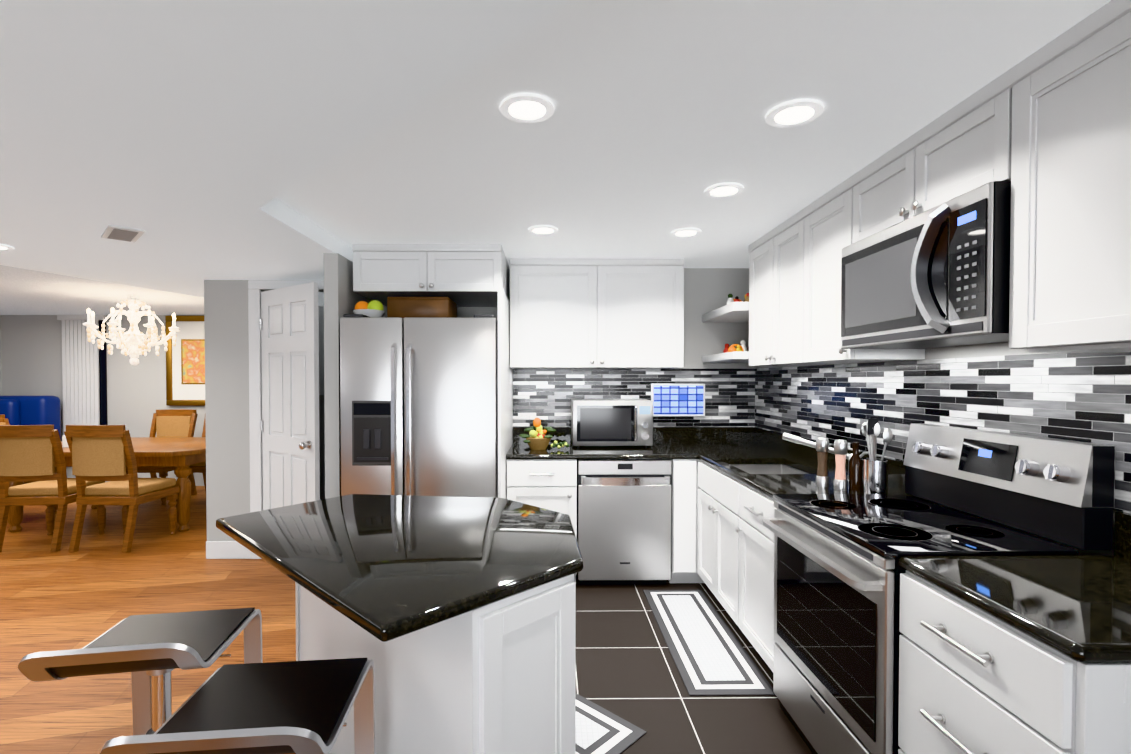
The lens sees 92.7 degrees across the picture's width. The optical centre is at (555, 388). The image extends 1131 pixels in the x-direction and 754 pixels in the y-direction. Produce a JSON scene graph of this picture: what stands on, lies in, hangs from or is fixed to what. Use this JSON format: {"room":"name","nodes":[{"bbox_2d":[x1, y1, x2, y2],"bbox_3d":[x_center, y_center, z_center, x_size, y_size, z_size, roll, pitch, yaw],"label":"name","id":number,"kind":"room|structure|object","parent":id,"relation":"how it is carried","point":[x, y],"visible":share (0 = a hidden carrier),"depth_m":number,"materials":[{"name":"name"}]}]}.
{"room":"kitchen and dining room","nodes":[
{"label":"kitchen and dining room","id":0,"kind":"room"},
{"bbox_2d":[0,265,203,314],"bbox_3d":[-5.884,-1.050,1.950,7.200,0.330,10.620,0,1,-1],"label":"ceiling","id":1,"kind":"structure","parent":0,"point":[27,292],"depth_m":5.61,"materials":[{"name":"white paint"}]},
{"bbox_2d":[83,295,179,364],"bbox_3d":[-4.271,-0.586,5.465,0.802,0.708,0.797,0,1,-1],"label":"crystal chandelier","id":2,"kind":"object","parent":1,"relation":"hanging from","point":[133,335],"visible":1,"depth_m":5.41,"materials":[{"name":"white glass"}]},
{"bbox_2d":[0,315,204,485],"bbox_3d":[-5.880,0.001,7.203,7.080,2.600,0.150,0,1,-1],"label":"wall","id":3,"kind":"structure","parent":0,"point":[30,355],"depth_m":7.10,"materials":[{"name":"grey paint"}]},
{"bbox_2d":[57,315,107,435],"bbox_3d":[-6.229,0.017,7.116,0.600,1.970,0.070,0,1,-1],"label":"window","id":4,"kind":"structure","parent":3,"relation":"in","point":[84,362],"depth_m":7.10,"materials":[{"name":"white"}]},
{"bbox_2d":[165,316,204,405],"bbox_3d":[-4.629,-0.365,7.137,1.020,1.187,0.050,0,1,-1],"label":"framed art","id":5,"kind":"object","parent":3,"relation":"attached to","point":[185,370],"visible":0.44,"depth_m":7.12,"materials":[{"name":"gold"}]},
{"bbox_2d":[0,486,295,753],"bbox_3d":[-3.242,1.402,2.808,12.500,0.060,12.200,0,1,-1],"label":"floor","id":6,"kind":"structure","parent":0,"point":[94,586],"depth_m":3.44,"materials":[{"name":"laminate"}]},
{"bbox_2d":[0,415,57,513],"bbox_3d":[-5.574,0.807,5.473,0.645,1.053,0.520,0,1,-1],"label":"dining chair","id":7,"kind":"object","parent":6,"relation":"on","point":[3,421],"visible":0.04,"depth_m":5.68,"materials":[{"name":"brown wood"}]},
{"bbox_2d":[0,396,60,439],"bbox_3d":[-7.533,0.706,6.576,2.200,1.210,0.950,0,1,-1],"label":"leather sofa","id":8,"kind":"object","parent":6,"relation":"on","point":[29,410],"visible":0.19,"depth_m":6.78,"materials":[{"name":"blue leather"}]},
{"bbox_2d":[0,425,105,551],"bbox_3d":[-4.367,0.821,4.654,0.520,1.053,0.645,0,1,-5],"label":"dining chair","id":9,"kind":"object","parent":6,"relation":"on","point":[29,452],"visible":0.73,"depth_m":4.45,"materials":[{"name":"brown wood"}]},
{"bbox_2d":[7,436,205,531],"bbox_3d":[-4.271,0.891,5.489,1.900,0.875,1.240,0,1,-1],"label":"dining table","id":10,"kind":"object","parent":6,"relation":"on","point":[182,454],"visible":0.35,"depth_m":5.01,"materials":[{"name":"brown wood"}]},
{"bbox_2d":[64,425,178,552],"bbox_3d":[-3.736,0.821,4.661,0.520,1.053,0.645,0,1,2],"label":"dining chair","id":11,"kind":"object","parent":6,"relation":"on","point":[101,452],"visible":1,"depth_m":4.45,"materials":[{"name":"brown wood"}]},
{"bbox_2d":[18,607,262,734],"bbox_3d":[-1.101,0.998,1.498,0.380,0.789,0.478,0,1,-10],"label":"bar stool","id":12,"kind":"object","parent":6,"relation":"on","point":[150,652],"visible":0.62,"depth_m":1.50,"materials":[{"name":"silver metal"}]},
{"bbox_2d":[126,409,197,504],"bbox_3d":[-4.661,0.793,6.376,0.520,1.053,0.645,0,1,-1],"label":"dining chair","id":13,"kind":"object","parent":6,"relation":"on","point":[173,422],"visible":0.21,"depth_m":6.59,"materials":[{"name":"brown wood"}]},
{"bbox_2d":[174,419,205,490],"bbox_3d":[-4.031,0.793,6.383,0.520,1.053,0.645,0,1,-1],"label":"dining chair","id":14,"kind":"object","parent":6,"relation":"on","point":[199,468],"visible":0.02,"depth_m":6.07,"materials":[{"name":"brown wood"}]},
{"bbox_2d":[100,658,374,753],"bbox_3d":[-0.649,1.003,1.197,0.380,0.789,0.478,0,1,-6],"label":"bar stool","id":15,"kind":"object","parent":6,"relation":"on","point":[298,707],"visible":1,"depth_m":1.19,"materials":[{"name":"black leather"}]},
{"bbox_2d":[0,0,568,305],"bbox_3d":[-2.051,-0.915,1.933,7.576,0.200,10.500,0,1,-1],"label":"ceiling soffit","id":16,"kind":"structure","parent":0,"point":[193,139],"depth_m":1.58,"materials":[{"name":"white paint"}]},
{"bbox_2d":[0,244,13,249],"bbox_3d":[-3.277,-0.826,3.142,0.175,0.008,0.175,1,1,44],"label":"recessed light","id":17,"kind":"object","parent":16,"relation":"attached to","point":[2,247],"depth_m":3.17,"materials":[{"name":"white plastic"}]},
{"bbox_2d":[101,225,144,242],"bbox_3d":[-2.313,-0.823,2.882,0.310,0.014,0.150,1,1,44],"label":"return air vent","id":18,"kind":"object","parent":16,"relation":"attached to","point":[120,233],"visible":1,"depth_m":2.85,"materials":[{"name":"white metal"}]},
{"bbox_2d":[319,395,324,499],"bbox_3d":[-2.002,0.112,5.851,1.554,2.420,0.100,0,1,-1],"label":"wall","id":19,"kind":"structure","parent":0,"point":[322,442],"depth_m":5.79,"materials":[{"name":"grey"}]},
{"bbox_2d":[318,306,323,394],"bbox_3d":[-2.264,-0.416,5.763,0.780,0.980,0.047,0,1,-1],"label":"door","id":20,"kind":"structure","parent":19,"relation":"in","point":[321,349],"depth_m":5.74,"materials":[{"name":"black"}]},
{"bbox_2d":[323,253,383,498],"bbox_3d":[-1.398,0.255,3.814,0.090,2.200,0.910,0,1,-1],"label":"wall","id":21,"kind":"structure","parent":0,"point":[341,297],"depth_m":3.36,"materials":[{"name":"grey paint"}]},
{"bbox_2d":[204,268,755,540],"bbox_3d":[-0.586,0.137,4.334,4.354,2.420,0.124,0,1,-1],"label":"wall","id":22,"kind":"structure","parent":0,"point":[545,396],"depth_m":4.28,"materials":[{"name":"grey paint"}]},
{"bbox_2d":[206,280,323,558],"bbox_3d":[-2.053,0.258,3.798,1.409,2.195,0.923,0,1,-1],"label":"door frame","id":23,"kind":"structure","parent":22,"relation":"attached to","point":[225,550],"depth_m":4.24,"materials":[{"name":"white wood"}]},
{"bbox_2d":[260,282,319,509],"bbox_3d":[-2.007,0.293,4.035,0.638,2.093,0.497,0,1,-1],"label":"door","id":24,"kind":"structure","parent":22,"relation":"in","point":[289,324],"depth_m":4.01,"materials":[{"name":"white wood"}]},
{"bbox_2d":[352,244,509,306],"bbox_3d":[-0.838,-0.789,3.861,0.964,0.307,0.789,0,1,-1],"label":"upper cabinet","id":25,"kind":"object","parent":22,"relation":"attached to","point":[467,275],"visible":0.98,"depth_m":3.50,"materials":[{"name":"white wood"}]},
{"bbox_2d":[509,258,608,367],"bbox_3d":[0.014,-0.550,4.094,0.700,0.792,0.347,0,1,-1],"label":"upper cabinet","id":26,"kind":"object","parent":22,"relation":"attached to","point":[596,312],"depth_m":3.93,"materials":[{"name":"white wood"}]},
{"bbox_2d":[609,258,683,367],"bbox_3d":[0.586,-0.550,4.100,0.699,0.792,0.347,0,1,-1],"label":"upper cabinet","id":27,"kind":"object","parent":22,"relation":"attached to","point":[646,295],"depth_m":3.94,"materials":[{"name":"white wood"}]},
{"bbox_2d":[651,384,704,416],"bbox_3d":[0.970,0.093,4.270,0.425,0.260,0.032,0,1,-1],"label":"screen","id":28,"kind":"object","parent":22,"relation":"attached to","point":[678,400],"visible":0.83,"depth_m":4.25,"materials":[{"name":"white"}]},
{"bbox_2d":[702,302,748,362],"bbox_3d":[1.379,-0.387,3.920,0.427,0.380,0.732,0,1,-1],"label":"corner shelves","id":29,"kind":"object","parent":22,"relation":"attached to","point":[735,312],"visible":0.54,"depth_m":3.81,"materials":[{"name":"white wood"}]},
{"bbox_2d":[295,572,812,753],"bbox_3d":[0.319,1.386,1.775,2.600,0.004,5.060,0,1,-1],"label":"kitchen tile floor","id":30,"kind":"structure","parent":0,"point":[626,669],"depth_m":2.45,"materials":[{"name":"brown tile"}]},
{"bbox_2d":[340,314,497,497],"bbox_3d":[-0.830,0.452,3.685,0.943,1.810,1.007,0,1,-1],"label":"refrigerator","id":31,"kind":"object","parent":30,"relation":"on","point":[419,405],"visible":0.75,"depth_m":3.24,"materials":[{"name":"grey metal"}]},
{"bbox_2d":[353,297,456,317],"bbox_3d":[-1.006,-0.526,3.626,0.610,0.145,0.450,0,1,-1],"label":"decor","id":32,"kind":"object","parent":31,"relation":"on","point":[428,307],"visible":0.81,"depth_m":3.52,"materials":[{"name":"brown wood"}]},
{"bbox_2d":[295,574,575,753],"bbox_3d":[-0.463,0.949,1.808,1.028,0.877,1.093,0,1,-1],"label":"base cabinet","id":33,"kind":"object","parent":30,"relation":"on","point":[498,677],"visible":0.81,"depth_m":1.41,"materials":[{"name":"white wood"}]},
{"bbox_2d":[216,494,583,641],"bbox_3d":[-0.575,0.493,1.741,1.303,0.036,1.290,0,1,-1],"label":"countertop","id":34,"kind":"structure","parent":33,"relation":"on","point":[384,568],"depth_m":1.59,"materials":[{"name":"black stone"}]},
{"bbox_2d":[502,445,576,582],"bbox_3d":[-0.098,0.914,3.960,0.475,0.876,0.663,0,1,-1],"label":"base cabinet","id":35,"kind":"object","parent":30,"relation":"on","point":[549,484],"depth_m":3.62,"materials":[{"name":"white wood"}]},
{"bbox_2d":[506,427,689,459],"bbox_3d":[0.295,0.394,3.952,1.260,0.161,0.667,0,1,-1],"label":"countertop","id":36,"kind":"structure","parent":35,"relation":"on","point":[668,442],"depth_m":3.88,"materials":[{"name":"black stone"}]},
{"bbox_2d":[519,418,568,449],"bbox_3d":[-0.083,0.327,3.904,0.362,0.226,0.190,0,1,-1],"label":"decor","id":37,"kind":"object","parent":36,"relation":"on","point":[538,439],"visible":1,"depth_m":3.86,"materials":[{"name":"wicker"}]},
{"bbox_2d":[571,399,652,447],"bbox_3d":[0.419,0.263,4.089,0.590,0.348,0.339,0,1,-1],"label":"countertop microwave","id":38,"kind":"object","parent":36,"relation":"on","point":[611,422],"visible":1,"depth_m":3.96,"materials":[{"name":"metal"}]},
{"bbox_2d":[575,693,646,753],"bbox_3d":[-0.047,1.370,2.307,0.800,0.010,0.360,1,1,44],"label":"area rug","id":39,"kind":"object","parent":30,"relation":"on","point":[599,729],"visible":0.27,"depth_m":2.15,"materials":[{"name":"grey fabric"}]},
{"bbox_2d":[577,459,671,584],"bbox_3d":[0.466,0.917,3.928,0.634,0.872,0.707,0,1,-1],"label":"dishwasher","id":40,"kind":"object","parent":30,"relation":"on","point":[624,507],"visible":0.92,"depth_m":3.64,"materials":[{"name":"grey metal"}]},
{"bbox_2d":[668,459,697,582],"bbox_3d":[0.867,0.914,3.970,0.154,0.876,0.663,0,1,-1],"label":"base cabinet","id":41,"kind":"object","parent":30,"relation":"on","point":[684,476],"depth_m":3.64,"materials":[{"name":"white wood"}]},
{"bbox_2d":[643,590,774,695],"bbox_3d":[0.788,1.359,3.010,0.395,0.010,1.200,0,1,-1],"label":"area rug","id":42,"kind":"object","parent":30,"relation":"on","point":[710,654],"visible":0.9,"depth_m":2.82,"materials":[{"name":"grey fabric"}]},
{"bbox_2d":[697,484,728,613],"bbox_3d":[1.279,1.020,3.210,0.642,0.689,0.856,0,1,-1],"label":"base cabinet","id":43,"kind":"object","parent":30,"relation":"on","point":[713,499],"depth_m":3.25,"materials":[{"name":"white wood"}]},
{"bbox_2d":[698,459,789,582],"bbox_3d":[1.268,0.914,3.974,0.648,0.876,0.663,0,1,-1],"label":"base cabinet","id":44,"kind":"object","parent":30,"relation":"on","point":[700,580],"depth_m":3.74,"materials":[{"name":"white wood"}]},
{"bbox_2d":[729,476,775,671],"bbox_3d":[1.286,0.936,2.619,0.642,0.876,0.575,0,1,-1],"label":"base cabinet","id":45,"kind":"object","parent":30,"relation":"on","point":[751,545],"depth_m":2.66,"materials":[{"name":"white wood"}]},
{"bbox_2d":[682,427,928,501],"bbox_3d":[1.266,0.405,3.310,0.667,0.161,1.974,0,1,-1],"label":"countertop","id":46,"kind":"structure","parent":45,"relation":"on","point":[718,447],"depth_m":3.44,"materials":[{"name":"black stone"}]},
{"bbox_2d":[730,464,807,473],"bbox_3d":[1.244,0.576,3.157,0.416,0.172,0.566,0,1,-1],"label":"sink basin","id":47,"kind":"object","parent":46,"relation":"in","point":[766,469],"visible":0.06,"depth_m":3.43,"materials":[{"name":"metal"}]},
{"bbox_2d":[816,438,827,486],"bbox_3d":[1.256,0.347,2.538,0.056,0.229,0.055,0,1,-1],"label":"pepper mill","id":48,"kind":"object","parent":46,"relation":"on","point":[821,443],"depth_m":2.52,"materials":[{"name":"silver metal"}]},
{"bbox_2d":[782,433,868,478],"bbox_3d":[1.386,0.349,2.778,0.328,0.216,0.319,0,1,-1],"label":"kitchen faucet","id":49,"kind":"object","parent":46,"relation":"on","point":[793,438],"visible":0.44,"depth_m":2.84,"materials":[{"name":"silver metal"}]},
{"bbox_2d":[828,440,847,490],"bbox_3d":[1.297,0.348,2.455,0.056,0.229,0.055,0,1,-1],"label":"salt","id":50,"kind":"object","parent":46,"relation":"on","point":[840,452],"depth_m":2.44,"materials":[{"name":"silver metal"}]},
{"bbox_2d":[849,442,861,491],"bbox_3d":[1.357,0.353,2.440,0.052,0.220,0.051,0,1,-1],"label":"oil bottle","id":51,"kind":"object","parent":46,"relation":"on","point":[855,473],"visible":1,"depth_m":2.42,"materials":[{"name":"black glass"}]},
{"bbox_2d":[861,417,892,493],"bbox_3d":[1.408,0.294,2.393,0.108,0.340,0.132,0,1,-1],"label":"utensil crock","id":52,"kind":"object","parent":46,"relation":"on","point":[874,475],"visible":1,"depth_m":2.35,"materials":[{"name":"silver metal"}]},
{"bbox_2d":[763,424,1115,753],"bbox_3d":[1.235,0.772,1.937,0.725,1.228,0.778,0,1,-1],"label":"range","id":53,"kind":"object","parent":30,"relation":"on","point":[838,569],"visible":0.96,"depth_m":1.79,"materials":[{"name":"silver metal"}]},
{"bbox_2d":[898,571,1130,753],"bbox_3d":[1.300,0.958,1.287,0.642,0.876,0.517,0,1,-1],"label":"base cabinet","id":54,"kind":"object","parent":30,"relation":"on","point":[973,680],"depth_m":1.21,"materials":[{"name":"white wood"}]},
{"bbox_2d":[898,512,1130,661],"bbox_3d":[1.300,0.438,1.276,0.643,0.161,0.522,0,1,-1],"label":"countertop","id":55,"kind":"structure","parent":54,"relation":"on","point":[1076,608],"depth_m":1.29,"materials":[{"name":"black stone"}]},
{"bbox_2d":[276,0,1110,267],"bbox_3d":[0.207,-0.942,0.546,3.090,0.100,7.680,0,1,-1],"label":"ceiling","id":56,"kind":"structure","parent":0,"point":[646,135],"depth_m":1.87,"materials":[{"name":"white paint"}]},
{"bbox_2d":[500,94,553,122],"bbox_3d":[-0.092,-0.904,1.748,0.175,0.008,0.175,1,1,44],"label":"recessed light","id":57,"kind":"object","parent":56,"relation":"attached to","point":[526,108],"depth_m":1.74,"materials":[{"name":"white plastic"}]},
{"bbox_2d":[528,225,557,234],"bbox_3d":[-0.074,-0.926,3.165,0.175,0.008,0.175,1,1,44],"label":"recessed light","id":58,"kind":"object","parent":56,"relation":"attached to","point":[542,229],"depth_m":3.15,"materials":[{"name":"white plastic"}]},
{"bbox_2d":[671,228,700,236],"bbox_3d":[0.779,-0.927,3.219,0.175,0.008,0.175,1,1,44],"label":"recessed light","id":59,"kind":"object","parent":56,"relation":"attached to","point":[685,232],"depth_m":3.21,"materials":[{"name":"white"}]},
{"bbox_2d":[704,183,743,197],"bbox_3d":[0.780,-0.916,2.503,0.175,0.008,0.175,1,1,44],"label":"recessed light","id":60,"kind":"object","parent":56,"relation":"attached to","point":[726,189],"depth_m":2.50,"materials":[{"name":"white plastic"}]},
{"bbox_2d":[765,100,823,127],"bbox_3d":[0.787,-0.904,1.781,0.175,0.008,0.175,1,1,44],"label":"recessed light","id":61,"kind":"object","parent":56,"relation":"attached to","point":[798,112],"depth_m":1.78,"materials":[{"name":"white plastic"}]},
{"bbox_2d":[755,342,1130,555],"bbox_3d":[1.690,0.197,0.581,0.124,2.420,7.680,0,1,-1],"label":"wall","id":62,"kind":"structure","parent":0,"point":[1004,388],"depth_m":2.12,"materials":[{"name":"grey"}]},
{"bbox_2d":[748,214,829,365],"bbox_3d":[1.438,-0.535,3.132,0.327,0.792,0.826,0,1,-1],"label":"upper cabinet","id":63,"kind":"object","parent":62,"relation":"attached to","point":[772,257],"depth_m":3.17,"materials":[{"name":"white wood"}]},
{"bbox_2d":[792,179,924,363],"bbox_3d":[1.444,-0.526,2.593,0.327,0.792,0.504,0,1,-1],"label":"upper cabinet","id":64,"kind":"object","parent":62,"relation":"attached to","point":[821,226],"depth_m":2.60,"materials":[{"name":"white wood"}]},
{"bbox_2d":[848,76,999,244],"bbox_3d":[1.451,-0.758,1.935,0.327,0.307,0.798,0,1,-1],"label":"upper cabinet","id":65,"kind":"object","parent":62,"relation":"attached to","point":[957,153],"depth_m":1.85,"materials":[{"name":"white wood"}]},
{"bbox_2d":[841,181,1010,348],"bbox_3d":[1.397,-0.382,1.941,0.420,0.434,0.790,0,1,-1],"label":"over-the-range microwave","id":66,"kind":"object","parent":65,"relation":"attached to","point":[937,276],"visible":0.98,"depth_m":1.75,"materials":[{"name":"silver metal"}]},
{"bbox_2d":[1000,0,1130,352],"bbox_3d":[1.458,-0.504,1.236,0.327,0.792,0.600,0,1,-1],"label":"upper cabinet","id":67,"kind":"object","parent":62,"relation":"attached to","point":[1045,130],"depth_m":1.36,"materials":[{"name":"white wood"}]}
]}

